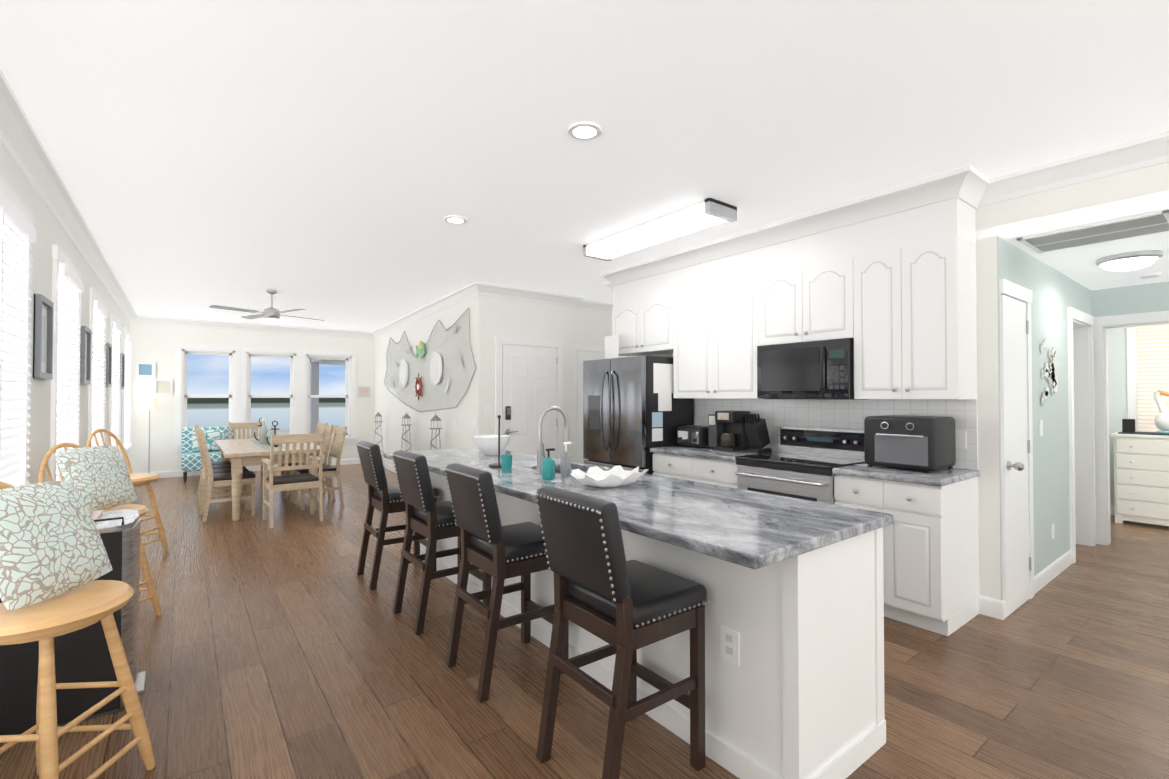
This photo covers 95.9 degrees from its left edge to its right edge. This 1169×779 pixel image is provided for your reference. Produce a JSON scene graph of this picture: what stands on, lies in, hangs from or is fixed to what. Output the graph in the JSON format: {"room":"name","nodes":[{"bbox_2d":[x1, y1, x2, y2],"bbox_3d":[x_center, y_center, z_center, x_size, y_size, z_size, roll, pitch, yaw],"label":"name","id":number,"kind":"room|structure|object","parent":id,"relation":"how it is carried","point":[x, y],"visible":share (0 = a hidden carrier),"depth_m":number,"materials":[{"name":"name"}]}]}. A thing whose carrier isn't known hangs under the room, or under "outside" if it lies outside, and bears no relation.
{"room":"dining room and kitchen","nodes":[
{"label":"dining room and kitchen","id":0,"kind":"room"},
{"bbox_2d":[0,143,129,483],"bbox_3d":[-3.709,0.066,3.563,0.160,2.740,13.300,1,-1,-37],"label":"wall","id":1,"kind":"structure","parent":0,"point":[49,230],"depth_m":3.40,"materials":[{"name":"white paint"}]},
{"bbox_2d":[0,175,35,486],"bbox_3d":[-2.818,-0.033,2.578,0.060,1.930,1.110,1,-1,-37],"label":"window","id":2,"kind":"structure","parent":1,"relation":"in","point":[17,230],"depth_m":2.69,"materials":[{"name":"white"}]},
{"bbox_2d":[33,293,53,378],"bbox_3d":[-3.372,-0.318,3.284,0.030,0.500,0.380,1,-1,-37],"label":"picture frame","id":3,"kind":"object","parent":1,"relation":"attached to","point":[43,340],"visible":1,"depth_m":3.29,"materials":[{"name":"grey wood"}]},
{"bbox_2d":[50,244,83,480],"bbox_3d":[-3.897,-0.014,3.993,0.060,1.930,1.110,1,-1,-37],"label":"window","id":4,"kind":"structure","parent":1,"relation":"in","point":[67,287],"depth_m":3.81,"materials":[{"name":"white"}]},
{"bbox_2d":[0,68,139,323],"bbox_3d":[-3.605,-1.238,3.659,0.100,0.130,12.900,1,-1,-37],"label":"crown molding","id":5,"kind":"structure","parent":1,"relation":"attached to","point":[20,142],"depth_m":3.20,"materials":[{"name":"white"}]},
{"bbox_2d":[80,326,90,383],"bbox_3d":[-4.451,-0.299,4.700,0.030,0.500,0.380,1,-1,-37],"label":"picture frame","id":6,"kind":"object","parent":1,"relation":"attached to","point":[85,355],"visible":0.9,"depth_m":4.68,"materials":[{"name":"grey wood"}]},
{"bbox_2d":[88,287,107,445],"bbox_3d":[-4.977,0.005,5.408,0.060,1.930,1.110,1,-1,-37],"label":"window","id":7,"kind":"structure","parent":1,"relation":"in","point":[98,313],"depth_m":5.25,"materials":[{"name":"white"}]},
{"bbox_2d":[104,342,111,386],"bbox_3d":[-5.531,-0.280,6.115,0.030,0.500,0.380,1,-1,-37],"label":"picture frame","id":8,"kind":"object","parent":1,"relation":"attached to","point":[108,352],"visible":0.77,"depth_m":6.22,"materials":[{"name":"grey wood"}]},
{"bbox_2d":[109,311,122,456],"bbox_3d":[-6.056,0.025,6.823,0.060,1.930,1.110,1,-1,-37],"label":"window","id":9,"kind":"structure","parent":1,"relation":"in","point":[116,329],"depth_m":6.69,"materials":[{"name":"white"}]},
{"bbox_2d":[120,353,124,388],"bbox_3d":[-6.604,-0.261,7.522,0.030,0.500,0.380,1,-1,-37],"label":"picture frame","id":10,"kind":"object","parent":1,"relation":"attached to","point":[122,368],"visible":0.75,"depth_m":7.58,"materials":[{"name":"grey wood"}]},
{"bbox_2d":[122,327,132,456],"bbox_3d":[-7.136,0.043,8.238,0.060,1.930,1.110,1,-1,-37],"label":"window","id":11,"kind":"structure","parent":1,"relation":"in","point":[126,403],"depth_m":8.09,"materials":[{"name":"white"}]},
{"bbox_2d":[128,323,373,472],"bbox_3d":[-6.003,0.153,10.025,4.030,2.740,0.160,1,-1,-37],"label":"wall","id":12,"kind":"structure","parent":0,"point":[153,343],"depth_m":9.08,"materials":[{"name":"white paint"}]},
{"bbox_2d":[135,361,155,377],"bbox_3d":[-7.386,-0.333,8.859,0.270,0.280,0.025,1,-1,-37],"label":"framed picture","id":13,"kind":"object","parent":12,"relation":"attached to","point":[145,369],"visible":1,"depth_m":8.86,"materials":[{"name":"blue"}]},
{"bbox_2d":[154,379,172,394],"bbox_3d":[-7.195,-0.041,9.001,0.250,0.260,0.025,1,-1,-37],"label":"framed picture","id":14,"kind":"object","parent":12,"relation":"attached to","point":[163,386],"visible":0.96,"depth_m":9.00,"materials":[{"name":"beige"}]},
{"bbox_2d":[174,343,240,451],"bbox_3d":[-6.732,0.140,9.431,0.949,1.890,0.220,1,-1,-37],"label":"window","id":15,"kind":"structure","parent":12,"relation":"in","point":[184,350],"depth_m":9.32,"materials":[{"name":"white"}]},
{"bbox_2d":[131,458,352,477],"bbox_3d":[-6.145,1.462,9.789,3.480,0.115,0.014,1,-1,-37],"label":"baseboard","id":16,"kind":"structure","parent":12,"relation":"attached to","point":[174,473],"depth_m":9.25,"materials":[{"name":"white"}]},
{"bbox_2d":[140,316,351,336],"bbox_3d":[-6.119,-1.156,9.791,3.300,0.130,0.100,1,-1,-37],"label":"crown molding","id":17,"kind":"structure","parent":12,"relation":"attached to","point":[169,321],"depth_m":9.63,"materials":[{"name":"white"}]},
{"bbox_2d":[240,346,300,438],"bbox_3d":[-5.961,0.147,10.019,0.989,1.890,0.220,1,-1,-37],"label":"window","id":18,"kind":"structure","parent":12,"relation":"in","point":[292,354],"depth_m":10.03,"materials":[{"name":"white"}]},
{"bbox_2d":[301,349,355,443],"bbox_3d":[-5.166,0.156,10.626,1.009,1.890,0.220,1,-1,-37],"label":"window","id":19,"kind":"structure","parent":12,"relation":"in","point":[348,357],"depth_m":10.70,"materials":[{"name":"white"}]},
{"bbox_2d":[374,295,572,465],"bbox_3d":[-2.499,0.140,9.082,1.400,2.740,5.910,1,-1,-37],"label":"wall","id":20,"kind":"structure","parent":0,"point":[491,317],"depth_m":7.10,"materials":[{"name":"white paint"}]},
{"bbox_2d":[384,308,476,411],"bbox_3d":[-2.623,-0.330,8.317,0.068,1.372,4.772,1,-1,-33],"label":"wall art","id":21,"kind":"object","parent":20,"relation":"attached to","point":[436,371],"depth_m":7.64,"materials":[{"name":"grey"}]},
{"bbox_2d":[348,281,515,338],"bbox_3d":[-2.847,-1.171,8.670,0.537,0.130,5.850,1,-1,-37],"label":"crown molding","id":22,"kind":"structure","parent":20,"relation":"attached to","point":[473,289],"depth_m":7.23,"materials":[{"name":"white"}]},
{"bbox_2d":[429,415,441,449],"bbox_3d":[-2.014,0.897,7.133,0.268,1.172,0.265,1,-1,-37],"label":"decor","id":23,"kind":"object","parent":20,"relation":"attached to","point":[436,418],"visible":0.48,"depth_m":7.10,"materials":[{"name":"grey metal"}]},
{"bbox_2d":[495,336,563,458],"bbox_3d":[-0.687,0.414,6.729,1.020,2.127,0.024,1,-1,-37],"label":"door frame","id":24,"kind":"structure","parent":20,"relation":"attached to","point":[499,340],"depth_m":6.72,"materials":[{"name":"white"}]},
{"bbox_2d":[502,345,557,458],"bbox_3d":[-0.669,0.459,6.709,0.810,2.022,0.073,1,-1,-37],"label":"entry door","id":25,"kind":"structure","parent":20,"relation":"in","point":[529,385],"depth_m":6.71,"materials":[{"name":"white"}]},
{"bbox_2d":[516,287,583,307],"bbox_3d":[-0.471,-1.195,6.880,1.070,0.130,0.120,1,-1,-37],"label":"crown molding","id":26,"kind":"structure","parent":20,"relation":"attached to","point":[521,293],"depth_m":6.88,"materials":[{"name":"white"}]},
{"bbox_2d":[0,464,1168,778],"bbox_3d":[0.124,1.505,6.467,10.080,0.060,13.500,1,-1,-37],"label":"floor","id":27,"kind":"structure","parent":0,"point":[290,644],"depth_m":2.58,"materials":[{"name":"brown wood"}]},
{"bbox_2d":[0,509,145,743],"bbox_3d":[-2.324,0.995,2.399,0.505,0.850,0.450,1,-1,-37],"label":"cabinet","id":28,"kind":"object","parent":27,"relation":"on","point":[82,655],"visible":0.52,"depth_m":2.26,"materials":[{"name":"black wood"}]},
{"bbox_2d":[0,480,155,778],"bbox_3d":[-1.808,0.857,1.779,0.452,1.115,0.481,0,-1,-4],"label":"stool","id":29,"kind":"object","parent":27,"relation":"on","point":[55,563],"visible":1,"depth_m":1.76,"materials":[{"name":"brown wood"}]},
{"bbox_2d":[38,443,160,615],"bbox_3d":[-2.905,0.876,3.167,0.452,1.115,0.481,0,-1,0],"label":"stool","id":30,"kind":"object","parent":27,"relation":"on","point":[99,477],"visible":0.46,"depth_m":3.18,"materials":[{"name":"brown wood"}]},
{"bbox_2d":[86,429,168,551],"bbox_3d":[-3.928,0.894,4.511,0.452,1.115,0.451,0,-1,-3],"label":"stool","id":31,"kind":"object","parent":27,"relation":"on","point":[141,479],"visible":0.42,"depth_m":4.63,"materials":[{"name":"brown wood"}]},
{"bbox_2d":[139,398,160,481],"bbox_3d":[-7.122,0.819,8.622,0.280,1.370,0.280,1,-1,-37],"label":"floor lamp","id":32,"kind":"object","parent":27,"relation":"on","point":[149,404],"visible":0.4,"depth_m":8.57,"materials":[{"name":"silver metal"}]},
{"bbox_2d":[181,426,233,482],"bbox_3d":[-6.392,1.079,8.980,0.760,0.860,0.750,1,-1,-37],"label":"armchair","id":33,"kind":"object","parent":27,"relation":"on","point":[191,460],"visible":0.62,"depth_m":8.93,"materials":[{"name":"teal fabric"}]},
{"bbox_2d":[191,430,226,450],"bbox_3d":[-6.444,0.879,9.050,0.500,0.355,0.166,1,-1,-37],"label":"armchair pillow","id":34,"kind":"object","parent":33,"relation":"on","point":[210,435],"depth_m":9.01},
{"bbox_2d":[195,426,244,507],"bbox_3d":[-4.760,0.980,6.875,0.533,1.000,0.460,1,-1,-37],"label":"dining chair","id":35,"kind":"object","parent":27,"relation":"on","point":[221,466],"visible":0.23,"depth_m":6.84,"materials":[{"name":"brown wood"}]},
{"bbox_2d":[195,428,248,514],"bbox_3d":[-4.473,0.975,6.502,0.533,1.000,0.460,1,-1,-37],"label":"dining chair","id":36,"kind":"object","parent":27,"relation":"on","point":[204,486],"visible":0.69,"depth_m":6.38,"materials":[{"name":"brown wood"}]},
{"bbox_2d":[199,430,255,521],"bbox_3d":[-4.166,0.971,6.146,0.533,1.000,0.460,1,-1,-37],"label":"dining chair","id":37,"kind":"object","parent":27,"relation":"on","point":[248,478],"visible":1,"depth_m":5.99,"materials":[{"name":"brown wood"}]},
{"bbox_2d":[228,421,262,490],"bbox_3d":[-5.165,0.996,8.065,0.460,1.000,0.533,1,-1,-37],"label":"dining chair","id":38,"kind":"object","parent":27,"relation":"on","point":[244,426],"visible":0.31,"depth_m":8.25,"materials":[{"name":"brown wood"}]},
{"bbox_2d":[215,438,325,520],"bbox_3d":[-4.231,1.102,6.987,1.020,0.760,2.300,1,-1,-37],"label":"dining table","id":39,"kind":"object","parent":27,"relation":"on","point":[238,454],"visible":0.65,"depth_m":6.06,"materials":[{"name":"brown wood"}]},
{"bbox_2d":[250,418,285,449],"bbox_3d":[-4.219,0.548,7.004,0.250,0.345,1.800,1,-1,-37],"label":"centerpiece","id":40,"kind":"object","parent":39,"relation":"on","point":[263,441],"visible":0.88,"depth_m":6.86,"materials":[{"name":"ceramic"}]},
{"bbox_2d":[262,431,324,527],"bbox_3d":[-3.260,0.967,5.900,0.542,1.000,0.548,1,-1,-39],"label":"dining chair","id":41,"kind":"object","parent":27,"relation":"on","point":[272,483],"visible":1,"depth_m":5.78,"materials":[{"name":"brown wood"}]},
{"bbox_2d":[286,423,333,501],"bbox_3d":[-3.787,0.986,7.263,0.533,1.000,0.460,1,-1,-36],"label":"dining chair","id":42,"kind":"object","parent":27,"relation":"on","point":[328,431],"visible":0.48,"depth_m":7.20,"materials":[{"name":"brown wood"}]},
{"bbox_2d":[294,425,346,509],"bbox_3d":[-3.410,0.979,6.799,0.533,1.000,0.460,1,-1,-39],"label":"dining chair","id":43,"kind":"object","parent":27,"relation":"on","point":[335,451],"visible":0.85,"depth_m":6.75,"materials":[{"name":"brown wood"}]},
{"bbox_2d":[356,441,439,589],"bbox_3d":[-1.455,0.923,4.102,0.532,1.040,0.443,1,-1,-36],"label":"bar stool","id":44,"kind":"object","parent":27,"relation":"on","point":[384,498],"visible":0.83,"depth_m":3.92,"materials":[{"name":"brown wood"}]},
{"bbox_2d":[392,450,490,634],"bbox_3d":[-0.909,0.913,3.385,0.532,1.040,0.443,1,-1,-38],"label":"bar stool","id":45,"kind":"object","parent":27,"relation":"on","point":[430,518],"visible":0.69,"depth_m":3.21,"materials":[{"name":"brown wood"}]},
{"bbox_2d":[444,463,568,702],"bbox_3d":[-0.394,0.904,2.711,0.532,1.040,0.443,1,-1,-36],"label":"bar stool","id":46,"kind":"object","parent":27,"relation":"on","point":[491,545],"visible":0.71,"depth_m":2.57,"materials":[{"name":"brown wood"}]},
{"bbox_2d":[535,486,708,778],"bbox_3d":[0.140,0.895,2.011,0.532,1.040,0.443,1,-1,-37],"label":"bar stool","id":47,"kind":"object","parent":27,"relation":"on","point":[605,590],"visible":1,"depth_m":1.90,"materials":[{"name":"leather"}]},
{"bbox_2d":[583,335,693,474],"bbox_3d":[0.505,0.447,5.362,0.791,2.025,0.893,1,-1,-37],"label":"fridge","id":48,"kind":"object","parent":27,"relation":"on","point":[634,410],"visible":0.62,"depth_m":5.05,"materials":[{"name":"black metal"}]},
{"bbox_2d":[420,467,885,778],"bbox_3d":[-0.111,0.995,3.339,0.649,0.875,3.544,1,-1,-37],"label":"kitchen island","id":49,"kind":"object","parent":27,"relation":"on","point":[794,647],"depth_m":1.95,"materials":[{"name":"white"}]},
{"bbox_2d":[384,447,892,570],"bbox_3d":[-0.220,0.536,3.262,0.930,0.040,3.600,1,-1,-37],"label":"island countertop","id":50,"kind":"structure","parent":49,"relation":"on","point":[750,530],"depth_m":2.13,"materials":[{"name":"stone"}]},
{"bbox_2d":[472,435,510,454],"bbox_3d":[-0.752,0.454,4.266,0.310,0.150,0.310,1,-1,-37],"label":"bowl","id":51,"kind":"object","parent":50,"relation":"on","point":[486,444],"visible":0.92,"depth_m":4.17,"materials":[{"name":"white ceramic"}]},
{"bbox_2d":[489,415,500,467],"bbox_3d":[-0.577,0.346,3.559,0.140,0.347,0.140,1,-1,-37],"label":"paper towel holder","id":52,"kind":"object","parent":50,"relation":"on","point":[497,465],"visible":0.83,"depth_m":3.55,"materials":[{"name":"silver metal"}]},
{"bbox_2d":[501,455,512,471],"bbox_3d":[-0.493,0.466,3.332,0.076,0.100,0.076,1,-1,-37],"label":"glass","id":53,"kind":"object","parent":50,"relation":"on","point":[506,463],"visible":1,"depth_m":3.30,"materials":[{"name":"teal"}]},
{"bbox_2d":[542,448,554,479],"bbox_3d":[-0.205,0.426,3.023,0.078,0.172,0.076,1,-1,-37],"label":"soap dispenser","id":54,"kind":"object","parent":50,"relation":"on","point":[548,467],"visible":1,"depth_m":2.99,"materials":[{"name":"teal glass"}]},
{"bbox_2d":[535,406,568,473],"bbox_3d":[-0.187,0.309,3.268,0.245,0.411,0.096,1,-1,-37],"label":"faucet","id":55,"kind":"object","parent":50,"relation":"on","point":[540,454],"visible":0.92,"depth_m":3.22,"materials":[{"name":"silver metal"}]},
{"bbox_2d":[561,442,571,481],"bbox_3d":[-0.102,0.403,2.939,0.065,0.216,0.058,1,-1,-37],"label":"clear soap bottle","id":56,"kind":"object","parent":50,"relation":"on","point":[565,467],"visible":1,"depth_m":2.91,"materials":[{"name":"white plastic"}]},
{"bbox_2d":[555,469,586,476],"bbox_3d":[-0.057,0.666,3.385,0.384,0.216,0.624,1,-1,-37],"label":"sink","id":57,"kind":"object","parent":50,"relation":"in","point":[558,471],"depth_m":3.66,"materials":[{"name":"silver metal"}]},
{"bbox_2d":[571,465,648,486],"bbox_3d":[0.129,0.465,2.781,0.469,0.085,0.332,1,-1,-37],"label":"shell bowl","id":58,"kind":"object","parent":50,"relation":"on","point":[614,476],"visible":1,"depth_m":2.73,"materials":[{"name":"white ceramic"}]},
{"bbox_2d":[653,453,687,479],"bbox_3d":[1.014,1.016,4.845,0.635,0.876,0.470,1,-1,-37],"label":"base cabinet","id":59,"kind":"object","parent":27,"relation":"on","point":[663,465],"depth_m":4.66,"materials":[{"name":"white"}]},
{"bbox_2d":[688,457,737,488],"bbox_3d":[1.299,1.011,4.471,0.635,0.876,0.470,1,-1,-37],"label":"base cabinet","id":60,"kind":"object","parent":27,"relation":"on","point":[721,473],"depth_m":4.29,"materials":[{"name":"white"}]},
{"bbox_2d":[650,446,775,460],"bbox_3d":[1.145,0.554,4.661,0.658,0.040,0.950,1,-1,-37],"label":"countertop","id":61,"kind":"structure","parent":60,"relation":"on","point":[709,454],"depth_m":4.52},
{"bbox_2d":[677,425,708,447],"bbox_3d":[1.056,0.442,4.954,0.290,0.192,0.300,1,-1,-37],"label":"toaster","id":62,"kind":"object","parent":61,"relation":"on","point":[694,436],"visible":0.77,"depth_m":4.84,"materials":[{"name":"black plastic"}]},
{"bbox_2d":[708,410,749,451],"bbox_3d":[1.277,0.362,4.690,0.260,0.345,0.290,1,-1,-37],"label":"coffee maker","id":63,"kind":"object","parent":61,"relation":"on","point":[726,430],"visible":0.92,"depth_m":4.61,"materials":[{"name":"black plastic"}]},
{"bbox_2d":[744,413,770,452],"bbox_3d":[1.468,0.367,4.464,0.230,0.328,0.110,1,-1,-37],"label":"knife block","id":64,"kind":"object","parent":61,"relation":"on","point":[757,434],"visible":1,"depth_m":4.42,"materials":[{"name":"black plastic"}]},
{"bbox_2d":[735,426,864,504],"bbox_3d":[1.638,0.871,3.958,0.694,1.140,0.756,1,-1,-37],"label":"range","id":65,"kind":"object","parent":27,"relation":"on","point":[802,462],"visible":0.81,"depth_m":3.91,"materials":[{"name":"silver metal"}]},
{"bbox_2d":[833,473,879,511],"bbox_3d":[1.997,0.998,3.557,0.635,0.876,0.310,1,-1,-37],"label":"drawer","id":66,"kind":"object","parent":27,"relation":"on","point":[853,492],"depth_m":3.37,"materials":[{"name":"white"}]},
{"bbox_2d":[880,477,978,635],"bbox_3d":[2.185,0.995,3.311,0.635,0.876,0.310,1,-1,-37],"label":"base cabinet","id":67,"kind":"object","parent":27,"relation":"on","point":[931,544],"depth_m":3.14,"materials":[{"name":"white"}]},
{"bbox_2d":[832,463,979,488],"bbox_3d":[2.086,0.537,3.427,0.658,0.040,0.635,1,-1,-37],"label":"countertop","id":68,"kind":"structure","parent":67,"relation":"on","point":[941,477],"depth_m":3.27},
{"bbox_2d":[864,415,955,472],"bbox_3d":[2.137,0.348,3.478,0.422,0.340,0.420,1,-1,-37],"label":"toaster oven","id":69,"kind":"object","parent":68,"relation":"on","point":[928,443],"visible":1,"depth_m":3.34,"materials":[{"name":"black plastic"}]},
{"bbox_2d":[1111,390,1168,525],"bbox_3d":[6.177,0.734,5.680,0.501,1.460,0.650,1,-1,-37],"label":"dresser","id":70,"kind":"object","parent":27,"relation":"on","point":[1141,475],"visible":1,"depth_m":5.63,"materials":[{"name":"white"}]},
{"bbox_2d":[0,0,1168,331],"bbox_3d":[-1.188,-1.318,5.504,6.580,0.080,13.300,1,-1,-37],"label":"ceiling","id":71,"kind":"structure","parent":0,"point":[332,162],"depth_m":2.57,"materials":[{"name":"white paint"}]},
{"bbox_2d":[209,289,324,323],"bbox_3d":[-3.980,-1.047,6.704,1.025,0.430,1.025,0,-1,-12],"label":"ceiling fan","id":72,"kind":"object","parent":71,"relation":"hanging from","point":[271,315],"visible":1,"depth_m":6.63,"materials":[{"name":"silver metal"}]},
{"bbox_2d":[444,215,466,223],"bbox_3d":[-0.982,-1.292,4.013,0.170,0.012,0.170,1,-1,-37],"label":"recessed light","id":73,"kind":"object","parent":71,"relation":"in","point":[453,219],"visible":0.96,"depth_m":3.99,"materials":[{"name":"white"}]},
{"bbox_2d":[568,122,600,140],"bbox_3d":[0.001,-1.310,2.676,0.170,0.012,0.170,1,-1,-37],"label":"recessed light","id":74,"kind":"object","parent":71,"relation":"in","point":[584,131],"visible":0.94,"depth_m":2.66,"materials":[{"name":"white"}]},
{"bbox_2d":[583,197,736,260],"bbox_3d":[0.538,-1.245,4.229,0.300,0.100,1.420,1,-1,-37],"label":"fluorescent ceiling light","id":75,"kind":"object","parent":71,"relation":"attached to","point":[701,214],"visible":1,"depth_m":4.02,"materials":[{"name":"white"}]},
{"bbox_2d":[573,309,611,352],"bbox_3d":[0.170,0.121,7.678,1.140,2.740,0.120,1,-1,-37],"label":"wall","id":76,"kind":"structure","parent":0,"point":[591,328],"depth_m":7.55,"materials":[{"name":"white paint"}]},
{"bbox_2d":[573,343,604,461],"bbox_3d":[0.174,0.426,7.587,0.910,2.127,0.024,1,-1,-37],"label":"door frame","id":77,"kind":"structure","parent":76,"relation":"attached to","point":[582,347],"depth_m":7.35,"materials":[{"name":"white"}]},
{"bbox_2d":[577,351,604,462],"bbox_3d":[0.178,0.471,7.586,0.700,2.022,0.025,1,-1,-37],"label":"pantry door","id":78,"kind":"structure","parent":76,"relation":"in","point":[582,356],"depth_m":7.42,"materials":[{"name":"white"}]},
{"bbox_2d":[573,300,612,313],"bbox_3d":[0.244,-1.185,7.607,1.150,0.130,0.110,1,-1,-37],"label":"crown molding","id":79,"kind":"structure","parent":76,"relation":"attached to","point":[593,306],"depth_m":7.56,"materials":[{"name":"white"}]},
{"bbox_2d":[609,277,639,355],"bbox_3d":[0.574,-0.531,5.674,0.355,1.250,0.450,1,-1,-37],"label":"upper cabinet","id":80,"kind":"object","parent":0,"relation":"attached to","point":[626,306],"depth_m":5.57,"materials":[{"name":"white"}]},
{"bbox_2d":[636,265,671,355],"bbox_3d":[0.847,-0.536,5.317,0.355,1.250,0.450,1,-1,-37],"label":"upper cabinet","id":81,"kind":"object","parent":0,"relation":"attached to","point":[654,289],"depth_m":5.23,"materials":[{"name":"white"}]},
{"bbox_2d":[672,257,707,400],"bbox_3d":[1.126,-0.541,4.951,0.355,1.250,0.470,1,-1,-37],"label":"upper cabinet","id":82,"kind":"object","parent":0,"relation":"attached to","point":[690,279],"depth_m":4.86,"materials":[{"name":"white"}]},
{"bbox_2d":[708,245,755,400],"bbox_3d":[1.411,-0.546,4.577,0.355,1.250,0.470,1,-1,-37],"label":"upper cabinet","id":83,"kind":"object","parent":0,"relation":"attached to","point":[732,274],"depth_m":4.49,"materials":[{"name":"white"}]},
{"bbox_2d":[756,233,799,400],"bbox_3d":[1.668,-0.551,4.239,0.355,1.250,0.380,1,-1,-37],"label":"upper cabinet","id":84,"kind":"object","parent":0,"relation":"attached to","point":[778,259],"depth_m":4.15,"materials":[{"name":"white"}]},
{"bbox_2d":[619,203,1000,599],"bbox_3d":[2.239,0.090,5.345,1.900,2.740,3.680,1,-1,-37],"label":"wall block","id":85,"kind":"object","parent":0,"point":[988,419],"visible":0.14,"depth_m":3.35,"materials":[{"name":"white paint"}]},
{"bbox_2d":[955,430,965,447],"bbox_3d":[2.463,0.327,3.456,0.007,0.115,0.070,1,-1,-37],"label":"switch plate","id":86,"kind":"object","parent":85,"relation":"attached to","point":[960,438],"depth_m":3.45,"materials":[{"name":"white"}]},
{"bbox_2d":[800,221,851,400],"bbox_3d":[1.899,-0.555,3.937,0.355,1.250,0.380,1,-1,-37],"label":"upper cabinet","id":87,"kind":"object","parent":0,"relation":"attached to","point":[823,249],"depth_m":3.85,"materials":[{"name":"white"}]},
{"bbox_2d":[757,338,867,399],"bbox_3d":[1.751,-0.140,4.058,0.433,0.432,0.736,1,-1,-37],"label":"microwave","id":88,"kind":"object","parent":87,"relation":"attached to","point":[818,370],"visible":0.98,"depth_m":3.90,"materials":[{"name":"black plastic"}]},
{"bbox_2d":[848,205,899,400],"bbox_3d":[2.108,-0.559,3.663,0.355,1.250,0.310,1,-1,-37],"label":"upper cabinet","id":89,"kind":"object","parent":0,"relation":"attached to","point":[885,279],"depth_m":3.57,"materials":[{"name":"white"}]},
{"bbox_2d":[896,189,979,400],"bbox_3d":[2.296,-0.562,3.417,0.355,1.250,0.310,1,-1,-37],"label":"upper cabinet","id":90,"kind":"object","parent":0,"relation":"attached to","point":[936,303],"depth_m":3.31,"materials":[{"name":"white"}]},
{"bbox_2d":[997,236,1090,600],"bbox_3d":[3.726,0.245,4.236,2.919,2.400,0.124,1,-1,-37],"label":"wall","id":91,"kind":"structure","parent":0,"point":[1046,285],"depth_m":3.99,"materials":[{"name":"grey paint"}]},
{"bbox_2d":[1001,295,1031,616],"bbox_3d":[2.865,0.415,3.437,0.520,2.022,0.095,1,-1,-37],"label":"closet door","id":92,"kind":"structure","parent":91,"relation":"in","point":[1016,451],"depth_m":3.44,"materials":[{"name":"white"}]},
{"bbox_2d":[999,279,1033,601],"bbox_3d":[2.878,0.371,3.494,0.635,2.127,0.024,1,-1,-37],"label":"door frame","id":93,"kind":"structure","parent":91,"relation":"attached to","point":[1007,288],"depth_m":3.62,"materials":[{"name":"white"}]},
{"bbox_2d":[998,549,1071,619],"bbox_3d":[3.354,1.382,3.855,1.914,0.115,0.014,1,-1,-37],"label":"baseboard","id":94,"kind":"structure","parent":91,"relation":"attached to","point":[1059,565],"depth_m":3.92,"materials":[{"name":"white"}]},
{"bbox_2d":[1039,339,1058,406],"bbox_3d":[3.542,-0.125,4.013,0.512,0.505,0.008,1,-1,-37],"label":"wall sculpture","id":95,"kind":"object","parent":91,"relation":"attached to","point":[1051,377],"visible":1,"depth_m":4.01,"materials":[{"name":"silver metal"}]},
{"bbox_2d":[1067,306,1168,563],"bbox_3d":[4.719,0.377,4.416,1.120,2.140,1.040,1,-1,-37],"label":"door frame","id":96,"kind":"structure","parent":91,"relation":"attached to","point":[1089,445],"depth_m":4.93,"materials":[{"name":"white"}]},
{"bbox_2d":[976,191,1168,289],"bbox_3d":[4.453,-0.977,4.848,4.800,0.060,2.380,1,-1,-37],"label":"ceiling","id":97,"kind":"structure","parent":0,"point":[1078,265],"depth_m":3.58,"materials":[{"name":"white paint"}]},
{"bbox_2d":[1016,210,1168,252],"bbox_3d":[3.170,-0.961,3.265,0.520,0.014,0.660,1,-1,-37],"label":"ceiling vent","id":98,"kind":"object","parent":97,"relation":"in","point":[1128,227],"visible":1,"depth_m":3.23,"materials":[{"name":"white"}]},
{"bbox_2d":[1096,250,1162,271],"bbox_3d":[3.928,-0.911,3.804,0.340,0.100,0.340,1,-1,-37],"label":"light","id":99,"kind":"object","parent":97,"relation":"attached to","point":[1129,261],"visible":1,"depth_m":3.72,"materials":[{"name":"white glass"}]},
{"bbox_2d":[997,162,1168,238],"bbox_3d":[2.957,-1.143,2.953,0.120,0.340,1.020,1,-1,-37],"label":"wall","id":100,"kind":"structure","parent":0,"point":[1137,183],"depth_m":2.99,"materials":[{"name":"white paint"}]},
{"bbox_2d":[604,130,1168,290],"bbox_3d":[2.147,-1.236,3.834,0.100,0.130,6.200,1,-1,-37],"label":"crown molding","id":101,"kind":"structure","parent":100,"relation":"attached to","point":[1151,150],"depth_m":2.97,"materials":[{"name":"white"}]},
{"bbox_2d":[1108,327,1127,504],"bbox_3d":[6.620,0.265,5.717,0.120,2.400,3.600,1,-1,-37],"label":"wall","id":102,"kind":"structure","parent":0,"point":[1117,362],"depth_m":6.15,"materials":[{"name":"white paint"}]},
{"bbox_2d":[1125,324,1168,431],"bbox_3d":[6.522,-0.126,5.710,0.050,1.360,0.940,1,-1,-37],"label":"bedroom window","id":103,"kind":"structure","parent":102,"relation":"in","point":[1147,361],"depth_m":5.95,"materials":[{"name":"white"}]},
{"bbox_2d":[1091,281,1168,316],"bbox_3d":[5.183,0.250,4.633,0.120,2.400,1.020,1,-1,-37],"label":"wall","id":104,"kind":"structure","parent":0,"point":[1144,298],"depth_m":4.81,"materials":[{"name":"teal paint"}]},
{"label":"outside","id":105,"kind":"structure","parent":0,"visible":0},
{"bbox_2d":[187,354,345,435],"bbox_3d":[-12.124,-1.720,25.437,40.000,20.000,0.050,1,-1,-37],"label":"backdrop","id":106,"kind":"structure","parent":105,"point":[207,374],"depth_m":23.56,"materials":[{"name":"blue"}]},
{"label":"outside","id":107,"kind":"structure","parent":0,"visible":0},
{"bbox_2d":[250,359,344,436],"bbox_3d":[-6.572,0.737,11.118,6.500,3.600,2.200,1,-1,-37],"label":"porch","id":108,"kind":"object","parent":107,"point":[314,390],"depth_m":11.87,"materials":[{"name":"grey"}]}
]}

